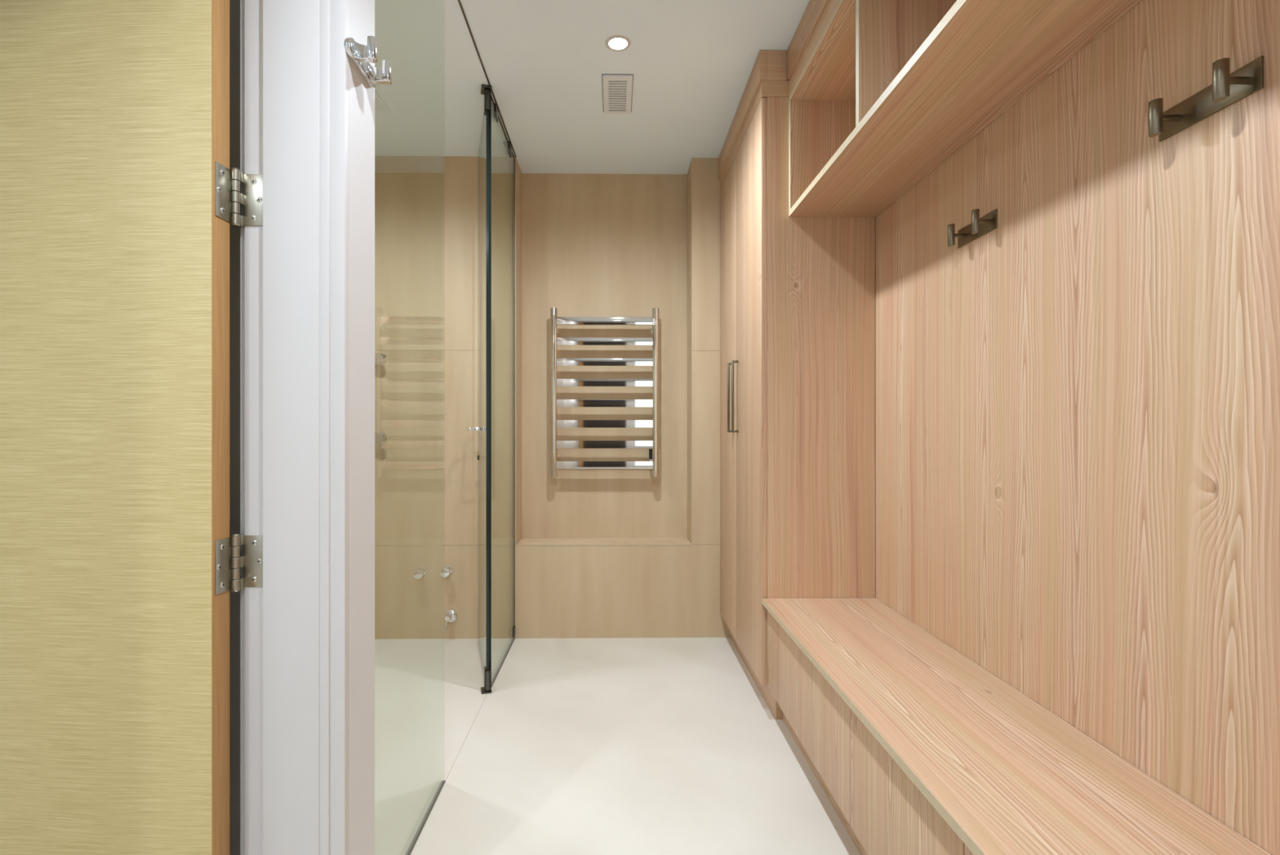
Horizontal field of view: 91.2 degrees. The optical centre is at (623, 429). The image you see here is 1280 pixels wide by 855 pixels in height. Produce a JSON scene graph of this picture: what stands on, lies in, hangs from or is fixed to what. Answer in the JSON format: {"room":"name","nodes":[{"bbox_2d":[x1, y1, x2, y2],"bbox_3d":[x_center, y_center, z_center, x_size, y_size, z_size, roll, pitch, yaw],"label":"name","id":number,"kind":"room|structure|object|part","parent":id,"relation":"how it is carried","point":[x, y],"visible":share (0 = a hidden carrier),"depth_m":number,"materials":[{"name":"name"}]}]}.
{"room":"changing room","nodes":[
{"label":"changing room","id":0,"kind":"room"},
{"bbox_2d":[229,0,374,854],"bbox_3d":[-1.518,-0.157,1.234,1.998,2.400,0.129,0,0,-1],"label":"door frame","id":1,"kind":"structure","parent":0,"point":[361,12],"depth_m":1.25,"materials":[{"name":"grey paint"}]},
{"bbox_2d":[0,0,262,854],"bbox_3d":[-1.103,0.019,1.169,0.874,2.032,0.089,0,0,3],"label":"door","id":2,"kind":"structure","parent":1,"relation":"in","point":[114,114],"depth_m":1.11,"materials":[{"name":"yellow wood"}]},
{"bbox_3d":[-0.706,-0.426,1.150,0.034,0.106,0.081,0,0,44],"label":"door hinge","id":3,"kind":"part","parent":2,"relation":"part of","materials":[{"name":"silver metal"}]},
{"bbox_3d":[-0.706,0.246,1.150,0.034,0.106,0.081,0,0,44],"label":"door hinge","id":4,"kind":"part","parent":2,"relation":"part of","materials":[{"name":"silver metal"}]},
{"bbox_2d":[240,0,244,854],"bbox_3d":[-0.714,-0.157,1.214,0.013,2.400,0.076,0,0,-1],"label":"trim","id":5,"kind":"structure","parent":1,"relation":"attached to","point":[242,2],"depth_m":1.18,"materials":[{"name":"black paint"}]},
{"bbox_2d":[244,0,262,854],"bbox_3d":[-0.626,-0.157,1.175,0.160,2.400,0.012,0,0,-1],"label":"trim","id":6,"kind":"structure","parent":1,"relation":"attached to","point":[253,8],"depth_m":1.17,"materials":[{"name":"white paint"}]},
{"bbox_2d":[344,35,391,88],"bbox_3d":[-0.493,-0.716,1.229,0.052,0.042,0.136,0,0,-1],"label":"robe hook","id":7,"kind":"object","parent":1,"relation":"attached to","point":[360,55],"visible":1,"depth_m":1.20,"materials":[{"name":"silver metal"}]},
{"bbox_3d":[-0.513,-0.716,1.229,0.011,0.035,0.136,0,0,-1],"label":"plate","id":8,"kind":"part","parent":7,"relation":"part of","materials":[{"name":"silver metal"}]},
{"bbox_2d":[374,155,729,639],"bbox_3d":[-0.376,-0.157,3.310,2.780,2.400,0.370,0,0,-1],"label":"wall","id":9,"kind":"structure","parent":0,"point":[600,553],"depth_m":3.13,"materials":[{"name":"beige tile"}]},
{"bbox_2d":[374,351,386,364],"bbox_3d":[-1.207,-0.346,3.086,0.064,0.064,0.057,0,0,-1],"label":"jet","id":10,"kind":"object","parent":9,"relation":"attached to","point":[380,358],"visible":0.75,"depth_m":3.06,"materials":[{"name":"silver metal"}]},
{"bbox_2d":[374,431,386,444],"bbox_3d":[-1.207,0.044,3.086,0.064,0.064,0.057,0,0,-1],"label":"jet","id":11,"kind":"object","parent":9,"relation":"attached to","point":[380,437],"visible":0.8,"depth_m":3.06,"materials":[{"name":"silver metal"}]},
{"bbox_2d":[413,566,426,578],"bbox_3d":[-1.003,0.704,3.086,0.047,0.054,0.062,0,0,-1],"label":"shower valve","id":12,"kind":"object","parent":9,"relation":"attached to","point":[420,571],"visible":1,"depth_m":3.06,"materials":[{"name":"silver metal"}]},
{"bbox_2d":[440,564,452,577],"bbox_3d":[-0.873,0.697,3.088,0.047,0.054,0.062,0,0,-1],"label":"shower valve","id":13,"kind":"object","parent":9,"relation":"attached to","point":[445,571],"visible":1,"depth_m":3.06,"materials":[{"name":"silver metal"}]},
{"bbox_2d":[444,609,457,631],"bbox_3d":[-0.858,0.945,3.091,0.064,0.095,0.056,0,0,-1],"label":"tap","id":14,"kind":"object","parent":9,"relation":"attached to","point":[451,615],"visible":1,"depth_m":3.11,"materials":[{"name":"silver metal"}]},
{"bbox_3d":[-0.869,0.962,3.074,0.013,0.061,0.025,0,0,33],"label":"lever","id":15,"kind":"part","parent":14,"relation":"part of","materials":[{"name":"silver metal"}]},
{"bbox_2d":[457,0,516,157],"bbox_3d":[-0.523,-1.357,2.218,0.006,0.006,1.812,0,0,-1],"label":"trim","id":16,"kind":"structure","parent":9,"relation":"attached to","point":[459,1],"depth_m":2.33,"materials":[{"name":"brown metal"}]},
{"bbox_2d":[550,307,660,476],"bbox_3d":[-0.095,-0.190,3.288,0.574,0.875,0.092,0,0,-1],"label":"towel warmer","id":17,"kind":"object","parent":9,"relation":"attached to","point":[654,463],"visible":1,"depth_m":3.25,"materials":[{"name":"silver metal"}]},
{"bbox_2d":[648,448,652,458],"bbox_3d":[0.142,0.131,3.277,0.016,0.053,0.003,0,0,-1],"label":"switch","id":18,"kind":"object","parent":17,"relation":"attached to","point":[650,450],"depth_m":3.28,"materials":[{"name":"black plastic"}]},
{"bbox_2d":[374,0,809,174],"bbox_3d":[-0.708,-1.407,0.590,3.600,0.100,5.800,0,0,-1],"label":"ceiling","id":19,"kind":"structure","parent":0,"point":[691,63],"depth_m":2.40,"materials":[{"name":"paint"}]},
{"bbox_2d":[601,74,633,113],"bbox_3d":[-0.024,-1.353,2.540,0.120,0.008,0.287,0,0,-1],"label":"ceiling vent","id":20,"kind":"object","parent":19,"relation":"in","point":[617,89],"visible":1,"depth_m":2.52,"materials":[{"name":"grey plastic"}]},
{"bbox_2d":[604,35,631,51],"bbox_3d":[-0.019,-1.356,2.205,0.091,0.003,0.091,0,0,-1],"label":"recessed light","id":21,"kind":"object","parent":19,"relation":"in","point":[615,42],"visible":1,"depth_m":2.20,"materials":[{"name":"white plastic"}]},
{"bbox_2d":[374,636,860,854],"bbox_3d":[-0.708,1.103,0.590,3.600,0.120,5.800,0,0,-1],"label":"floor","id":22,"kind":"structure","parent":0,"point":[577,745],"depth_m":2.01,"materials":[{"name":"beige tile"}]},
{"bbox_2d":[404,780,445,854],"bbox_3d":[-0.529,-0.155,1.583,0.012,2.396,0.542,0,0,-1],"label":"floor track","id":23,"kind":"object","parent":22,"relation":"on","point":[411,847],"visible":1,"depth_m":1.67,"materials":[{"name":"grey metal"}]},
{"bbox_2d":[488,94,515,687],"bbox_3d":[-0.549,-0.157,2.825,0.036,2.400,0.596,0,0,-1],"label":"glass screen","id":24,"kind":"object","parent":22,"relation":"on","point":[494,108],"visible":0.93,"depth_m":2.53,"materials":[{"name":"clear glass"}]},
{"bbox_2d":[465,84,492,693],"bbox_3d":[-0.626,-0.157,2.770,0.122,2.399,0.626,0,0,-16],"label":"shower door","id":25,"kind":"structure","parent":24,"relation":"attached to","point":[482,457],"depth_m":2.64,"materials":[{"name":"clear glass"}]},
{"bbox_3d":[-0.600,0.000,2.591,0.049,0.022,0.022,0,0,-16],"label":"post","id":26,"kind":"part","parent":25,"relation":"part of","materials":[{"name":"silver metal"}]},
{"bbox_3d":[-0.624,-0.154,2.780,0.010,2.357,0.608,0,0,-16],"label":"pane","id":27,"kind":"part","parent":25,"relation":"part of","materials":[{"name":"clear glass"}]},
{"bbox_2d":[718,49,875,719],"bbox_3d":[0.680,-0.157,2.693,0.438,2.399,0.894,0,0,-1],"label":"tall cabinet","id":28,"kind":"object","parent":22,"relation":"on","point":[797,294],"visible":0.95,"depth_m":2.25,"materials":[{"name":"laminate"}]},
{"bbox_3d":[0.496,-0.135,2.929,0.020,2.107,0.412,0,0,-1],"label":"door","id":29,"kind":"part","parent":28,"relation":"part of","materials":[{"name":"laminate"}]},
{"bbox_3d":[0.474,-0.140,2.770,0.029,0.308,0.010,0,0,-1],"label":"handle","id":30,"kind":"part","parent":28,"relation":"part of","materials":[{"name":"brown metal"}]},
{"bbox_3d":[0.476,-0.140,2.675,0.029,0.308,0.010,0,0,-1],"label":"handle","id":31,"kind":"part","parent":28,"relation":"part of","materials":[{"name":"brown metal"}]},
{"bbox_3d":[0.502,-0.135,2.485,0.020,2.107,0.472,0,0,-1],"label":"door","id":32,"kind":"part","parent":28,"relation":"part of","materials":[{"name":"laminate"}]},
{"bbox_3d":[0.531,-1.303,2.691,0.098,0.106,0.894,0,0,-1],"label":"crown moulding","id":33,"kind":"part","parent":28,"relation":"part of","materials":[{"name":"laminate"}]},
{"bbox_3d":[0.540,-1.221,2.693,0.098,0.058,0.890,0,0,-1],"label":"filler rail","id":34,"kind":"part","parent":28,"relation":"part of","materials":[{"name":"laminate"}]},
{"bbox_3d":[0.710,-0.074,2.259,0.388,2.233,0.018,0,0,-1],"label":"panel","id":35,"kind":"part","parent":28,"relation":"part of","materials":[{"name":"laminate"}]},
{"bbox_2d":[761,597,1271,854],"bbox_3d":[0.723,0.824,0.629,0.408,0.437,3.238,0,0,-1],"label":"storage bench","id":36,"kind":"object","parent":22,"relation":"on","point":[915,746],"visible":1,"depth_m":1.24,"materials":[{"name":"laminate"}]},
{"bbox_3d":[0.532,0.772,1.611,0.018,0.288,1.262,0,0,-1],"label":"drawer","id":37,"kind":"part","parent":36,"relation":"part of","materials":[{"name":"laminate"}]},
{"bbox_3d":[0.549,0.772,0.343,0.018,0.288,1.268,0,0,-1],"label":"drawer","id":38,"kind":"part","parent":36,"relation":"part of","materials":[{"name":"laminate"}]},
{"bbox_3d":[-0.595,-0.157,-0.513,0.201,2.400,3.390,0,0,-1],"label":"wall","id":39,"kind":"structure","parent":0,"visible":0},
{"bbox_2d":[262,0,319,854],"bbox_3d":[-0.615,-0.157,1.163,0.104,2.400,0.012,0,0,-1],"label":"trim","id":40,"kind":"structure","parent":39,"relation":"attached to","point":[291,28],"depth_m":1.16,"materials":[{"name":"white paint"}]},
{"bbox_2d":[319,0,329,854],"bbox_3d":[-0.554,-0.157,1.165,0.018,2.400,0.010,0,0,-1],"label":"trim","id":41,"kind":"structure","parent":39,"relation":"attached to","point":[324,5],"depth_m":1.16,"materials":[{"name":"white paint"}]},
{"bbox_2d":[329,0,348,854],"bbox_3d":[-0.532,-0.157,1.173,0.029,2.400,0.019,0,0,-1],"label":"trim","id":42,"kind":"structure","parent":39,"relation":"attached to","point":[339,9],"depth_m":1.16,"materials":[{"name":"white paint"}]},
{"bbox_3d":[1.000,-0.157,0.594,0.103,2.400,5.560,0,0,-1],"label":"wall","id":43,"kind":"structure","parent":0,"visible":0},
{"bbox_2d":[875,0,1279,854],"bbox_3d":[0.940,-0.157,0.533,0.020,2.360,3.439,0,0,-1],"label":"wall panel","id":44,"kind":"object","parent":43,"relation":"attached to","point":[1077,398],"visible":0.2,"depth_m":1.18,"materials":[{"name":"laminate"}]},
{"bbox_2d":[786,0,1142,217],"bbox_3d":[0.768,-1.058,0.630,0.319,0.596,3.239,0,0,-1],"label":"open shelf unit","id":45,"kind":"object","parent":44,"relation":"attached to","point":[882,93],"visible":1,"depth_m":1.60,"materials":[{"name":"laminate"}]},
{"bbox_3d":[0.622,-1.303,0.626,0.026,0.106,3.236,0,0,-1],"label":"crown moulding","id":46,"kind":"part","parent":45,"relation":"part of","materials":[{"name":"laminate"}]},
{"bbox_3d":[0.626,-1.221,0.628,0.018,0.058,3.239,0,0,-1],"label":"filler rail","id":47,"kind":"part","parent":45,"relation":"part of","materials":[{"name":"laminate"}]},
{"bbox_3d":[0.750,-0.976,2.239,0.310,0.387,0.020,0,0,-1],"label":"panel","id":48,"kind":"part","parent":45,"relation":"part of","materials":[{"name":"laminate"}]},
{"bbox_2d":[947,208,997,248],"bbox_3d":[0.890,-0.516,1.619,0.049,0.056,0.171,0,0,-1],"label":"coat hook","id":49,"kind":"object","parent":44,"relation":"attached to","point":[979,227],"visible":1,"depth_m":1.59,"materials":[{"name":"brown metal"}]},
{"bbox_2d":[1148,55,1263,142],"bbox_3d":[0.899,-0.516,0.990,0.049,0.056,0.171,0,0,-1],"label":"coat hook","id":50,"kind":"object","parent":44,"relation":"attached to","point":[1226,89],"visible":1,"depth_m":0.98,"materials":[{"name":"brown metal"}]}
]}

